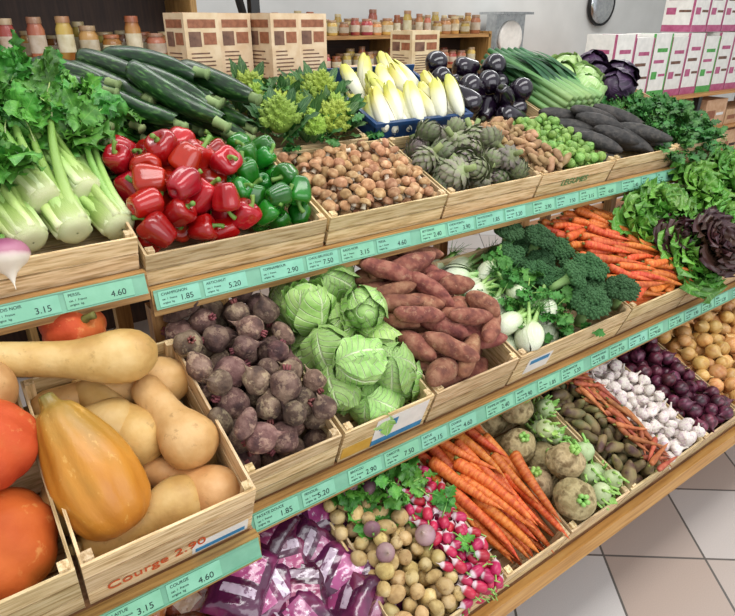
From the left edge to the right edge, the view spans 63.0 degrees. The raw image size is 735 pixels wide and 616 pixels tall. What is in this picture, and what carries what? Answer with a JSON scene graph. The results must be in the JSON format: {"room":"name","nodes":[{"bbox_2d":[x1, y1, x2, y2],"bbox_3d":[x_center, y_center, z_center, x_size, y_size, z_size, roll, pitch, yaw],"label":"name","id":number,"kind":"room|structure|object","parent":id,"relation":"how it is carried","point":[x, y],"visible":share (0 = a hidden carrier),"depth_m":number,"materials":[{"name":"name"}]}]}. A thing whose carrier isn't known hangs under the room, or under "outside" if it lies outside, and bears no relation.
{"room":"food shop","nodes":[
{"label":"food shop","id":0,"kind":"room"},
{"bbox_2d":[16,183,734,615],"bbox_3d":[1.280,0.403,2.977,11.000,0.100,6.600,-17,30,-32],"label":"floor","id":1,"kind":"structure","parent":0,"point":[677,557],"depth_m":1.97,"materials":[{"name":"tile"}]},
{"bbox_2d":[0,0,228,341],"bbox_3d":[-1.707,-0.758,2.624,1.980,2.300,0.370,-17,30,-32],"label":"shelf","id":2,"kind":"object","parent":1,"relation":"on","point":[105,15],"visible":0.02,"depth_m":2.88,"materials":[{"name":"brown wood"}]},
{"bbox_2d":[0,16,167,59],"bbox_3d":[-1.683,-0.814,2.535,1.895,1.478,0.204,-17,30,-32],"label":"jar collection","id":3,"kind":"object","parent":2,"relation":"in","point":[67,40],"visible":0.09,"depth_m":2.61},
{"bbox_2d":[0,152,734,615],"bbox_3d":[0.148,0.059,1.994,4.100,1.371,1.524,-17,30,-32],"label":"display stand","id":4,"kind":"object","parent":1,"relation":"on","point":[520,590],"visible":0.16,"depth_m":1.47,"materials":[{"name":"brown wood"}]},
{"bbox_2d":[0,396,84,615],"bbox_3d":[-0.716,0.364,0.962,0.374,0.272,0.424,-17,30,-32],"label":"wooden crate","id":5,"kind":"object","parent":4,"relation":"on","point":[59,593],"visible":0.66,"depth_m":0.93,"materials":[{"name":"brown wood"}]},
{"bbox_2d":[0,311,106,599],"bbox_3d":[-0.714,0.252,1.036,0.408,0.366,0.574,-2,26,-3],"label":"squash","id":6,"kind":"object","parent":5,"relation":"in","point":[29,532],"visible":0.78,"depth_m":0.95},
{"bbox_2d":[0,29,134,251],"bbox_3d":[-0.850,-0.312,1.133,0.827,0.422,0.475,-19,31,-34],"label":"bunch","id":7,"kind":"object","parent":4,"relation":"on","point":[78,193],"visible":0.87,"depth_m":1.19,"materials":[{"name":"green plant"}]},
{"bbox_2d":[0,70,146,191],"bbox_3d":[-0.872,-0.339,1.207,0.868,0.280,0.631,-17,30,-32],"label":"leaves","id":8,"kind":"object","parent":7,"relation":"on","point":[14,159],"visible":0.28,"depth_m":1.21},
{"bbox_2d":[31,45,262,145],"bbox_3d":[-0.591,-0.492,1.501,0.614,0.293,0.474,-17,30,-32],"label":"zucchini","id":9,"kind":"object","parent":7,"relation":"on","point":[167,91],"visible":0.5,"depth_m":1.48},
{"bbox_2d":[0,222,138,298],"bbox_3d":[-0.677,-0.165,1.193,0.336,0.182,0.309,-17,30,-32],"label":"wooden crate","id":10,"kind":"object","parent":4,"relation":"on","point":[50,267],"visible":0.38,"depth_m":1.15,"materials":[{"name":"brown wood"}]},
{"bbox_2d":[0,234,30,288],"bbox_3d":[-0.706,-0.104,1.028,0.216,0.160,0.107,-17,30,-32],"label":"turnip","id":11,"kind":"object","parent":10,"relation":"in","point":[14,253],"visible":1,"depth_m":1.05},
{"bbox_2d":[0,273,148,327],"bbox_3d":[-0.927,0.098,0.900,1.181,0.041,0.015,-17,30,-32],"label":"rail","id":12,"kind":"object","parent":4,"relation":"attached to","point":[139,282],"visible":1,"depth_m":1.15,"materials":[{"name":"green plastic"}]},
{"bbox_2d":[0,295,61,325],"bbox_3d":[-0.623,0.005,1.095,0.113,0.032,0.010,-17,30,-32],"label":"price label","id":13,"kind":"object","parent":12,"relation":"attached to","point":[22,311],"visible":1,"depth_m":1.10,"materials":[{"name":"paper"}]},
{"bbox_2d":[63,278,134,309],"bbox_3d":[-0.518,-0.028,1.162,0.125,0.032,0.010,-17,30,-32],"label":"price label","id":14,"kind":"object","parent":12,"relation":"attached to","point":[123,288],"visible":1,"depth_m":1.16,"materials":[{"name":"paper"}]},
{"bbox_2d":[20,339,255,603],"bbox_3d":[-0.439,0.279,1.140,0.292,0.272,0.424,-17,30,-32],"label":"wooden crate","id":15,"kind":"object","parent":4,"relation":"on","point":[113,571],"visible":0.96,"depth_m":1.04,"materials":[{"name":"brown wood"}]},
{"bbox_2d":[0,329,239,557],"bbox_3d":[-0.507,0.217,1.117,0.415,0.370,0.432,-17,30,-32],"label":"pile","id":16,"kind":"object","parent":15,"relation":"in","point":[119,375],"visible":0.59,"depth_m":1.10,"materials":[{"name":"food"}]},
{"bbox_2d":[36,392,150,541],"bbox_3d":[-0.469,0.273,1.031,0.154,0.236,0.202,-17,30,-32],"label":"squash","id":17,"kind":"object","parent":16,"relation":"on","point":[90,472],"visible":0.98,"depth_m":0.98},
{"bbox_2d":[100,537,261,615],"bbox_3d":[-0.698,0.605,0.820,1.214,0.041,0.015,-17,30,-32],"label":"rail","id":18,"kind":"object","parent":4,"relation":"attached to","point":[250,551],"visible":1,"depth_m":1.10,"materials":[{"name":"green plastic"}]},
{"bbox_2d":[107,589,163,615],"bbox_3d":[-0.392,0.511,1.016,0.088,0.032,0.010,-17,30,-32],"label":"price label","id":19,"kind":"object","parent":18,"relation":"attached to","point":[153,600],"visible":1,"depth_m":1.02,"materials":[{"name":"paper"}]},
{"bbox_2d":[165,559,222,601],"bbox_3d":[-0.308,0.485,1.070,0.098,0.032,0.010,-17,30,-32],"label":"price label","id":20,"kind":"object","parent":18,"relation":"attached to","point":[203,575],"visible":1,"depth_m":1.07,"materials":[{"name":"paper"}]},
{"bbox_2d":[163,12,222,71],"bbox_3d":[-0.532,-0.770,1.852,0.117,0.256,0.121,-23,34,-39],"label":"juice carton","id":21,"kind":"object","parent":4,"relation":"on","point":[195,36],"visible":0.56,"depth_m":1.79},
{"bbox_2d":[108,162,326,285],"bbox_3d":[-0.361,-0.228,1.419,0.428,0.185,0.319,-17,30,-32],"label":"wooden crate","id":22,"kind":"object","parent":4,"relation":"on","point":[190,258],"visible":0.36,"depth_m":1.33,"materials":[{"name":"brown wood"}]},
{"bbox_2d":[102,126,262,252],"bbox_3d":[-0.418,-0.270,1.340,0.289,0.250,0.321,-19,31,-34],"label":"bell peppers","id":23,"kind":"object","parent":22,"relation":"in","point":[173,184],"visible":0.98,"depth_m":1.26,"materials":[{"name":"food"}]},
{"bbox_2d":[199,129,311,231],"bbox_3d":[-0.275,-0.310,1.444,0.208,0.223,0.295,-17,30,-32],"label":"bell peppers","id":24,"kind":"object","parent":22,"relation":"in","point":[275,188],"visible":0.8,"depth_m":1.39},
{"bbox_2d":[217,13,253,75],"bbox_3d":[-0.457,-0.825,1.967,0.117,0.256,0.121,-21,32,-36],"label":"juice carton","id":25,"kind":"object","parent":4,"relation":"on","point":[234,28],"visible":0.44,"depth_m":1.90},
{"bbox_2d":[250,13,299,84],"bbox_3d":[-0.306,-0.834,1.986,0.121,0.256,0.117,22,33,38],"label":"juice carton","id":26,"kind":"object","parent":4,"relation":"on","point":[275,36],"visible":0.63,"depth_m":1.93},
{"bbox_2d":[228,325,341,500],"bbox_3d":[-0.261,0.202,1.333,0.216,0.244,0.414,-17,30,-32],"label":"wooden crate","id":27,"kind":"object","parent":4,"relation":"on","point":[268,479],"visible":0.27,"depth_m":1.23,"materials":[{"name":"brown wood"}]},
{"bbox_2d":[161,289,336,469],"bbox_3d":[-0.278,0.143,1.309,0.288,0.326,0.447,-17,30,-32],"label":"beets","id":28,"kind":"object","parent":27,"relation":"in","point":[263,420],"visible":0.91,"depth_m":1.24,"materials":[{"name":"food"}]},
{"bbox_2d":[226,99,367,151],"bbox_3d":[-0.229,-0.541,1.806,0.326,0.194,0.342,-17,30,-32],"label":"wooden crate","id":29,"kind":"object","parent":4,"relation":"on","point":[350,139],"visible":0.09,"depth_m":1.81,"materials":[{"name":"brown wood"}]},
{"bbox_2d":[226,69,384,158],"bbox_3d":[-0.206,-0.581,1.776,0.432,0.212,0.412,-23,34,-40],"label":"heap","id":30,"kind":"object","parent":29,"relation":"in","point":[358,117],"visible":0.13,"depth_m":1.70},
{"bbox_2d":[229,55,367,143],"bbox_3d":[-0.210,-0.603,1.729,0.420,0.218,0.408,-17,30,-32],"label":"romanesco","id":31,"kind":"object","parent":30,"relation":"on","point":[279,111],"visible":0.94,"depth_m":1.69,"materials":[{"name":"green plant"}]},
{"bbox_2d":[298,13,326,71],"bbox_3d":[-0.222,-0.876,2.074,0.117,0.256,0.121,-21,32,-36],"label":"juice carton","id":32,"kind":"object","parent":4,"relation":"on","point":[312,26],"visible":0.38,"depth_m":2.01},
{"bbox_2d":[330,522,387,615],"bbox_3d":[-0.145,0.608,1.275,0.251,0.242,0.429,-17,30,-32],"label":"wooden crate","id":33,"kind":"object","parent":4,"relation":"on","point":[331,524],"visible":0.02,"depth_m":1.32,"materials":[{"name":"brown wood"}]},
{"bbox_2d":[199,502,408,615],"bbox_3d":[-0.157,0.584,1.285,0.406,0.230,0.488,-17,30,-32],"label":"bags","id":34,"kind":"object","parent":33,"relation":"in","point":[303,569],"visible":0.61,"depth_m":1.25},
{"bbox_2d":[274,138,447,244],"bbox_3d":[-0.027,-0.331,1.634,0.373,0.185,0.319,-17,30,-32],"label":"wooden crate","id":35,"kind":"object","parent":4,"relation":"on","point":[341,228],"visible":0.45,"depth_m":1.55,"materials":[{"name":"brown wood"}]},
{"bbox_2d":[277,138,436,215],"bbox_3d":[-0.020,-0.351,1.614,0.367,0.156,0.292,-17,30,-32],"label":"mushrooms","id":36,"kind":"object","parent":35,"relation":"in","point":[347,178],"visible":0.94,"depth_m":1.58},
{"bbox_2d":[301,370,434,462],"bbox_3d":[-0.066,0.142,1.459,0.246,0.244,0.414,-17,30,-32],"label":"wooden crate","id":37,"kind":"object","parent":4,"relation":"on","point":[355,439],"visible":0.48,"depth_m":1.34,"materials":[{"name":"brown wood"}]},
{"bbox_2d":[268,265,424,435],"bbox_3d":[-0.056,0.087,1.438,0.304,0.328,0.410,-19,31,-34],"label":"pile","id":38,"kind":"object","parent":37,"relation":"in","point":[339,328],"visible":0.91,"depth_m":1.34,"materials":[{"name":"green plant"}]},
{"bbox_2d":[327,64,472,148],"bbox_3d":[0.084,-0.661,1.987,0.396,0.246,0.354,-17,30,-32],"label":"tray","id":39,"kind":"object","parent":4,"relation":"on","point":[373,125],"visible":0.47,"depth_m":1.84,"materials":[{"name":"plastic"}]},
{"bbox_2d":[340,51,464,136],"bbox_3d":[0.096,-0.695,1.952,0.386,0.255,0.325,-17,30,-32],"label":"pile","id":40,"kind":"object","parent":39,"relation":"in","point":[393,92],"visible":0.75,"depth_m":1.90,"materials":[{"name":"yellow plant"}]},
{"bbox_2d":[153,168,675,309],"bbox_3d":[0.521,-0.310,1.850,2.354,0.041,0.015,-17,30,-32],"label":"rail","id":41,"kind":"object","parent":4,"relation":"attached to","point":[253,275],"visible":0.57,"depth_m":1.52,"materials":[{"name":"green plastic"}]},
{"bbox_2d":[157,283,200,306],"bbox_3d":[-0.394,-0.028,1.260,0.088,0.032,0.010,-17,30,-32],"label":"price label","id":42,"kind":"object","parent":41,"relation":"attached to","point":[172,296],"visible":1,"depth_m":1.26,"materials":[{"name":"paper"}]},
{"bbox_2d":[203,271,247,295],"bbox_3d":[-0.310,-0.053,1.314,0.098,0.032,0.010,-17,30,-32],"label":"price label","id":43,"kind":"object","parent":41,"relation":"attached to","point":[237,280],"visible":1,"depth_m":1.31,"materials":[{"name":"paper"}]},
{"bbox_2d":[260,258,303,281],"bbox_3d":[-0.196,-0.089,1.387,0.110,0.032,0.010,-17,30,-32],"label":"price label","id":44,"kind":"object","parent":41,"relation":"attached to","point":[274,271],"visible":1,"depth_m":1.39,"materials":[{"name":"paper"}]},
{"bbox_2d":[390,30,439,74],"bbox_3d":[0.186,-0.988,2.370,0.152,0.201,0.121,-21,32,-36],"label":"juice carton","id":45,"kind":"object","parent":4,"relation":"on","point":[406,46],"visible":0.54,"depth_m":2.31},
{"bbox_2d":[343,537,495,615],"bbox_3d":[0.073,0.541,1.415,0.266,0.242,0.429,-17,30,-32],"label":"wooden crate","id":46,"kind":"object","parent":4,"relation":"on","point":[346,541],"visible":0.09,"depth_m":1.33,"materials":[{"name":"brown wood"}]},
{"bbox_2d":[330,459,444,540],"bbox_3d":[0.004,0.386,1.443,0.284,0.155,0.337,-17,30,-32],"label":"radish leaf heap","id":47,"kind":"object","parent":46,"relation":"in","point":[350,502],"visible":0.23,"depth_m":1.36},
{"bbox_2d":[374,455,478,559],"bbox_3d":[0.142,0.455,1.364,0.268,0.134,0.143,22,33,38],"label":"heap","id":48,"kind":"object","parent":47,"relation":"on","point":[417,482],"visible":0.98,"depth_m":1.37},
{"bbox_2d":[323,498,464,615],"bbox_3d":[0.024,0.531,1.373,0.192,0.256,0.428,-17,30,-32],"label":"pile","id":49,"kind":"object","parent":46,"relation":"in","point":[427,587],"visible":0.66,"depth_m":1.29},
{"bbox_2d":[343,479,435,562],"bbox_3d":[0.025,0.442,1.365,0.145,0.119,0.261,-17,30,-32],"label":"turnips","id":50,"kind":"object","parent":49,"relation":"on","point":[425,534],"visible":0.42,"depth_m":1.31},
{"bbox_2d":[357,285,518,421],"bbox_3d":[0.154,0.074,1.600,0.276,0.244,0.414,-17,30,-32],"label":"wooden crate","id":51,"kind":"object","parent":4,"relation":"on","point":[502,361],"visible":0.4,"depth_m":1.50,"materials":[{"name":"brown wood"}]},
{"bbox_2d":[355,246,507,388],"bbox_3d":[0.146,0.011,1.579,0.324,0.329,0.468,-17,30,-32],"label":"sweet potatoes","id":52,"kind":"object","parent":51,"relation":"in","point":[422,304],"visible":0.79,"depth_m":1.49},
{"bbox_2d":[387,136,541,217],"bbox_3d":[0.285,-0.427,1.835,0.376,0.185,0.319,-17,30,-32],"label":"wooden crate","id":53,"kind":"object","parent":4,"relation":"on","point":[467,200],"visible":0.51,"depth_m":1.75,"materials":[{"name":"brown wood"}]},
{"bbox_2d":[403,117,529,191],"bbox_3d":[0.285,-0.457,1.800,0.403,0.211,0.315,-17,30,-32],"label":"pile","id":54,"kind":"object","parent":53,"relation":"in","point":[457,156],"visible":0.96,"depth_m":1.75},
{"bbox_2d":[251,287,734,531],"bbox_3d":[0.938,0.069,1.939,2.872,0.041,0.015,-17,30,-32],"label":"rail","id":55,"kind":"object","parent":4,"relation":"attached to","point":[341,481],"visible":0.24,"depth_m":1.48,"materials":[{"name":"green plastic"}]},
{"bbox_2d":[253,495,299,530],"bbox_3d":[-0.183,0.415,1.216,0.099,0.032,0.010,-17,30,-32],"label":"price label","id":56,"kind":"object","parent":55,"relation":"attached to","point":[268,516],"visible":1,"depth_m":1.21,"materials":[{"name":"paper"}]},
{"bbox_2d":[301,478,335,506],"bbox_3d":[-0.103,0.390,1.268,0.079,0.032,0.010,-17,30,-32],"label":"price label","id":57,"kind":"object","parent":55,"relation":"attached to","point":[326,488],"visible":1,"depth_m":1.27,"materials":[{"name":"paper"}]},
{"bbox_2d":[418,460,569,595],"bbox_3d":[0.279,0.477,1.547,0.221,0.242,0.429,-17,30,-32],"label":"wooden crate","id":58,"kind":"object","parent":4,"relation":"on","point":[510,571],"visible":0.22,"depth_m":1.47,"materials":[{"name":"brown wood"}]},
{"bbox_2d":[418,425,568,565],"bbox_3d":[0.285,0.454,1.538,0.242,0.256,0.454,-19,31,-34],"label":"carrots","id":59,"kind":"object","parent":58,"relation":"in","point":[492,493],"visible":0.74,"depth_m":1.47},
{"bbox_2d":[471,103,538,125],"bbox_3d":[0.400,-0.735,2.210,0.381,0.194,0.342,-17,30,-32],"label":"wooden crate","id":60,"kind":"object","parent":4,"relation":"on","point":[532,112],"visible":0.02,"depth_m":2.23,"materials":[{"name":"brown wood"}]},
{"bbox_2d":[425,50,533,122],"bbox_3d":[0.410,-0.792,2.170,0.410,0.255,0.326,-19,31,-34],"label":"eggplants","id":61,"kind":"object","parent":60,"relation":"in","point":[487,93],"visible":0.73,"depth_m":2.13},
{"bbox_2d":[431,244,630,384],"bbox_3d":[0.470,-0.023,1.803,0.481,0.244,0.414,-17,30,-32],"label":"wooden crate","id":62,"kind":"object","parent":4,"relation":"on","point":[531,362],"visible":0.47,"depth_m":1.70,"materials":[{"name":"brown wood"}]},
{"bbox_2d":[433,239,567,352],"bbox_3d":[0.388,-0.052,1.750,0.373,0.252,0.425,-23,34,-39],"label":"pile","id":63,"kind":"object","parent":62,"relation":"in","point":[531,336],"visible":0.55,"depth_m":1.68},
{"bbox_2d":[475,246,605,345],"bbox_3d":[0.475,-0.042,1.749,0.368,0.212,0.345,-15,29,-28],"label":"heap","id":64,"kind":"object","parent":62,"relation":"in","point":[562,319],"visible":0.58,"depth_m":1.70,"materials":[{"name":"green plant"}]},
{"bbox_2d":[494,223,641,327],"bbox_3d":[0.583,-0.117,1.824,0.285,0.263,0.435,-19,31,-34],"label":"broccoli","id":65,"kind":"object","parent":62,"relation":"in","point":[593,297],"visible":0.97,"depth_m":1.76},
{"bbox_2d":[480,396,629,550],"bbox_3d":[0.474,0.417,1.673,0.241,0.242,0.429,-17,30,-32],"label":"wooden crate","id":66,"kind":"object","parent":4,"relation":"on","point":[574,527],"visible":0.22,"depth_m":1.60,"materials":[{"name":"brown wood"}]},
{"bbox_2d":[481,400,596,520],"bbox_3d":[0.451,0.395,1.637,0.176,0.267,0.439,-17,30,-32],"label":"pile","id":67,"kind":"object","parent":66,"relation":"in","point":[573,498],"visible":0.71,"depth_m":1.56,"materials":[{"name":"beige plant"}]},
{"bbox_2d":[524,394,629,510],"bbox_3d":[0.536,0.374,1.678,0.153,0.267,0.429,-16,30,-30],"label":"kohlrabi","id":68,"kind":"object","parent":66,"relation":"in","point":[603,482],"visible":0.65,"depth_m":1.62,"materials":[{"name":"green plant"}]},
{"bbox_2d":[528,149,615,196],"bbox_3d":[0.594,-0.523,2.034,0.366,0.185,0.319,-17,30,-32],"label":"wooden crate","id":69,"kind":"object","parent":4,"relation":"on","point":[562,180],"visible":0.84,"depth_m":1.94,"materials":[{"name":"brown wood"}]},
{"bbox_2d":[481,116,571,172],"bbox_3d":[0.502,-0.524,1.948,0.160,0.167,0.288,-17,30,-32],"label":"ginger root","id":70,"kind":"object","parent":69,"relation":"in","point":[542,158],"visible":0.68,"depth_m":1.90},
{"bbox_2d":[512,112,605,169],"bbox_3d":[0.641,-0.563,2.040,0.229,0.162,0.291,-17,30,-32],"label":"sprouts","id":71,"kind":"object","parent":69,"relation":"in","point":[549,130],"visible":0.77,"depth_m":2.01,"materials":[{"name":"green plant"}]},
{"bbox_2d":[538,395,663,508],"bbox_3d":[0.649,0.363,1.786,0.171,0.242,0.429,-17,30,-32],"label":"wooden crate","id":72,"kind":"object","parent":4,"relation":"on","point":[634,489],"visible":0.16,"depth_m":1.67,"materials":[{"name":"brown wood"}]},
{"bbox_2d":[541,383,661,489],"bbox_3d":[0.641,0.347,1.756,0.156,0.234,0.425,-17,30,-32],"label":"potatoes","id":73,"kind":"object","parent":72,"relation":"in","point":[624,457],"visible":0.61,"depth_m":1.70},
{"bbox_2d":[565,373,677,471],"bbox_3d":[0.700,0.327,1.766,0.134,0.237,0.412,-17,30,-32],"label":"pile","id":74,"kind":"object","parent":72,"relation":"in","point":[616,414],"visible":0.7,"depth_m":1.72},
{"bbox_2d":[623,88,649,107],"bbox_3d":[0.974,-0.912,2.579,0.451,0.194,0.342,-17,30,-32],"label":"wooden crate","id":75,"kind":"object","parent":4,"relation":"on","point":[645,94],"visible":0.02,"depth_m":2.62,"materials":[{"name":"brown wood"}]},
{"bbox_2d":[551,51,607,102],"bbox_3d":[0.853,-0.931,2.458,0.309,0.212,0.278,22,33,38],"label":"cabbages","id":76,"kind":"object","parent":75,"relation":"in","point":[589,75],"visible":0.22,"depth_m":2.42,"materials":[{"name":"green plant"}]},
{"bbox_2d":[580,49,640,102],"bbox_3d":[1.023,-0.979,2.565,0.282,0.226,0.344,-17,30,-32],"label":"cabbages","id":77,"kind":"object","parent":75,"relation":"in","point":[622,76],"visible":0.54,"depth_m":2.45,"materials":[{"name":"purple plant"}]},
{"bbox_2d":[605,144,675,180],"bbox_3d":[0.899,-0.617,2.230,0.366,0.185,0.319,-17,30,-32],"label":"wooden crate","id":78,"kind":"object","parent":4,"relation":"on","point":[631,163],"visible":0.3,"depth_m":2.14,"materials":[{"name":"brown wood"}]},
{"bbox_2d":[538,103,672,161],"bbox_3d":[0.862,-0.640,2.182,0.413,0.190,0.317,-12,28,-24],"label":"radishes","id":79,"kind":"object","parent":78,"relation":"in","point":[612,130],"visible":0.84,"depth_m":2.13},
{"bbox_2d":[609,281,686,334],"bbox_3d":[0.812,-0.129,2.023,0.341,0.244,0.414,-17,30,-32],"label":"wooden crate","id":80,"kind":"object","parent":4,"relation":"on","point":[648,310],"visible":0.25,"depth_m":1.90,"materials":[{"name":"brown wood"}]},
{"bbox_2d":[537,205,693,321],"bbox_3d":[0.808,-0.171,2.006,0.376,0.268,0.448,-17,30,-32],"label":"pile","id":81,"kind":"object","parent":80,"relation":"in","point":[587,228],"visible":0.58,"depth_m":1.93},
{"bbox_2d":[616,379,703,482],"bbox_3d":[0.802,0.316,1.884,0.186,0.242,0.429,-17,30,-32],"label":"wooden crate","id":82,"kind":"object","parent":4,"relation":"on","point":[687,452],"visible":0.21,"depth_m":1.77,"materials":[{"name":"brown wood"}]},
{"bbox_2d":[586,358,705,468],"bbox_3d":[0.809,0.296,1.865,0.211,0.245,0.442,-17,30,-32],"label":"garlic","id":83,"kind":"object","parent":82,"relation":"in","point":[633,391],"visible":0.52,"depth_m":1.80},
{"bbox_2d":[612,212,734,306],"bbox_3d":[1.119,-0.224,2.221,0.396,0.244,0.414,-17,30,-32],"label":"wooden crate","id":84,"kind":"object","parent":4,"relation":"on","point":[687,297],"visible":0.16,"depth_m":2.07,"materials":[{"name":"brown wood"}]},
{"bbox_2d":[607,145,734,303],"bbox_3d":[1.442,-0.397,2.303,1.401,0.397,0.442,-17,30,-32],"label":"heap","id":85,"kind":"object","parent":84,"relation":"in","point":[711,181],"visible":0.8,"depth_m":2.06,"materials":[{"name":"green plant"}]},
{"bbox_2d":[653,205,734,277],"bbox_3d":[1.118,-0.221,1.980,0.346,0.198,0.242,-4,26,-7],"label":"heap","id":86,"kind":"object","parent":85,"relation":"on","point":[716,232],"visible":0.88,"depth_m":1.94,"materials":[{"name":"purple plant"}]},
{"bbox_2d":[616,345,734,456],"bbox_3d":[0.973,0.264,1.994,0.216,0.242,0.429,-17,30,-32],"label":"wooden crate","id":87,"kind":"object","parent":4,"relation":"on","point":[720,428],"visible":0.18,"depth_m":1.88,"materials":[{"name":"brown wood"}]},
{"bbox_2d":[616,338,734,433],"bbox_3d":[0.979,0.237,1.978,0.227,0.242,0.434,-17,30,-32],"label":"onions","id":88,"kind":"object","parent":87,"relation":"in","point":[666,372],"visible":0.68,"depth_m":1.91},
{"bbox_2d":[624,108,727,166],"bbox_3d":[1.207,-0.712,2.428,0.371,0.185,0.319,-17,30,-32],"label":"wooden crate","id":89,"kind":"object","parent":4,"relation":"on","point":[676,145],"visible":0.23,"depth_m":2.31,"materials":[{"name":"brown wood"}]},
{"bbox_2d":[600,89,733,163],"bbox_3d":[1.174,-0.732,2.376,0.588,0.234,0.432,-17,30,-32],"label":"heap","id":90,"kind":"object","parent":89,"relation":"in","point":[661,111],"visible":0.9,"depth_m":2.31,"materials":[{"name":"green plant"}]},
{"bbox_2d":[640,327,734,430],"bbox_3d":[1.178,0.200,2.126,0.271,0.242,0.429,-17,30,-32],"label":"wooden crate","id":91,"kind":"object","parent":4,"relation":"on","point":[693,331],"visible":0.02,"depth_m":2.00,"materials":[{"name":"brown wood"}]},
{"bbox_2d":[657,299,734,404],"bbox_3d":[1.322,0.132,2.199,0.625,0.257,0.432,-17,30,-32],"label":"pile","id":92,"kind":"object","parent":91,"relation":"in","point":[707,355],"visible":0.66,"depth_m":2.09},
{"bbox_3d":[0.673,-0.819,2.386,0.271,0.194,0.342,-17,30,-32],"label":"wooden crate","id":93,"kind":"object","parent":4,"relation":"on","visible":0},
{"bbox_2d":[479,47,602,108],"bbox_3d":[0.675,-0.882,2.342,0.348,0.242,0.380,-17,30,-32],"label":"bunch","id":94,"kind":"object","parent":93,"relation":"in","point":[554,84],"visible":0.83,"depth_m":2.27,"materials":[{"name":"green plant"}]},
{"bbox_3d":[-0.354,0.673,1.140,0.246,0.242,0.429,-17,30,-32],"label":"wooden crate","id":95,"kind":"object","parent":4,"relation":"on","visible":0},
{"bbox_2d":[152,587,211,615],"bbox_3d":[-0.386,0.636,1.162,0.347,0.230,0.437,-15,30,-29],"label":"bags","id":96,"kind":"object","parent":95,"relation":"in","point":[189,606],"visible":0.08,"depth_m":1.19},
{"bbox_2d":[327,31,491,72],"bbox_3d":[0.122,-1.475,5.022,2.030,1.520,0.370,-17,30,-32],"label":"shelf","id":97,"kind":"object","parent":1,"relation":"on","point":[481,41],"visible":0.1,"depth_m":4.84,"materials":[{"name":"brown wood"}]},
{"bbox_2d":[273,9,480,67],"bbox_3d":[0.152,-1.794,4.812,1.960,1.077,0.204,-17,30,-32],"label":"jar collection","id":98,"kind":"object","parent":97,"relation":"in","point":[454,24],"visible":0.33,"depth_m":4.61},
{"bbox_2d":[529,88,734,224],"bbox_3d":[2.311,-1.071,4.583,2.900,1.170,0.600,-17,30,-32],"label":"storage rack","id":99,"kind":"object","parent":1,"relation":"on","point":[697,97],"visible":0.07,"depth_m":4.05,"materials":[{"name":"brown wood"}]},
{"bbox_2d":[585,34,637,62],"bbox_3d":[1.397,-1.399,3.498,0.182,0.361,0.201,-17,30,-32],"label":"carton","id":100,"kind":"object","parent":99,"relation":"on","point":[615,46],"visible":0.41,"depth_m":3.38,"materials":[{"name":"cardboard"}]},
{"bbox_2d":[633,37,655,92],"bbox_3d":[1.551,-1.438,3.602,0.182,0.341,0.201,-17,30,-32],"label":"carton","id":101,"kind":"object","parent":99,"relation":"on","point":[644,47],"visible":0.36,"depth_m":3.51,"materials":[{"name":"cardboard"}]},
{"bbox_2d":[627,33,673,95],"bbox_3d":[1.706,-1.495,3.697,0.182,0.361,0.201,-17,30,-32],"label":"carton","id":102,"kind":"object","parent":99,"relation":"on","point":[662,46],"visible":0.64,"depth_m":3.61,"materials":[{"name":"cardboard"}]},
{"bbox_2d":[663,36,689,95],"bbox_3d":[1.861,-1.533,3.801,0.182,0.341,0.201,-17,30,-32],"label":"carton","id":103,"kind":"object","parent":99,"relation":"on","point":[679,49],"visible":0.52,"depth_m":3.72,"materials":[{"name":"cardboard"}]},
{"bbox_2d":[669,32,706,94],"bbox_3d":[2.015,-1.590,3.896,0.182,0.361,0.201,-17,30,-32],"label":"carton","id":104,"kind":"object","parent":99,"relation":"on","point":[697,40],"visible":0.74,"depth_m":3.81,"materials":[{"name":"cardboard"}]},
{"bbox_2d":[660,0,711,31],"bbox_3d":[2.043,-1.941,3.818,0.182,0.331,0.201,-17,30,-32],"label":"carton","id":105,"kind":"object","parent":104,"relation":"on","point":[679,15],"visible":1,"depth_m":3.79,"materials":[{"name":"cardboard"}]},
{"bbox_2d":[678,96,727,124],"bbox_3d":[2.351,-1.401,4.266,0.282,0.181,0.241,-17,30,-32],"label":"cardboard box","id":106,"kind":"object","parent":99,"relation":"in","point":[715,107],"visible":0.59,"depth_m":4.17,"materials":[{"name":"cardboard"}]},
{"bbox_2d":[694,36,720,92],"bbox_3d":[2.170,-1.629,4.000,0.182,0.341,0.201,-17,30,-32],"label":"carton","id":107,"kind":"object","parent":99,"relation":"on","point":[712,43],"visible":0.48,"depth_m":3.92,"materials":[{"name":"cardboard"}]},
{"bbox_2d":[693,32,734,90],"bbox_3d":[2.325,-1.685,4.095,0.182,0.361,0.201,-17,30,-32],"label":"carton","id":108,"kind":"object","parent":99,"relation":"on","point":[727,40],"visible":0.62,"depth_m":4.01,"materials":[{"name":"cardboard"}]},
{"bbox_3d":[1.699,-1.841,6.216,1.800,1.150,0.450,-17,30,-32],"label":"countertop","id":109,"kind":"structure","parent":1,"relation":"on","visible":0},
{"bbox_2d":[479,12,533,54],"bbox_3d":[1.277,-2.478,5.611,0.400,0.520,0.300,-17,30,-32],"label":"weighing scale","id":110,"kind":"object","parent":109,"relation":"on","point":[507,28],"visible":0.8,"depth_m":5.48,"materials":[{"name":"metal"}]},
{"bbox_2d":[196,0,668,57],"bbox_3d":[-0.607,-2.228,4.650,11.000,3.200,0.100,-17,30,-32],"label":"wall","id":111,"kind":"structure","parent":0,"point":[557,27],"depth_m":6.06,"materials":[{"name":"paint"}]},
{"bbox_2d":[587,0,615,25],"bbox_3d":[2.551,-3.287,6.490,0.430,0.430,0.080,-17,30,-32],"label":"convex mirror","id":112,"kind":"object","parent":111,"relation":"attached to","point":[600,12],"visible":1,"depth_m":6.48,"materials":[{"name":"metal"}]},
{"bbox_2d":[394,463,508,615],"bbox_3d":[0.156,0.515,1.410,0.158,0.218,0.391,-17,30,-32],"label":"pile","id":113,"kind":"object","parent":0,"point":[476,577],"depth_m":1.33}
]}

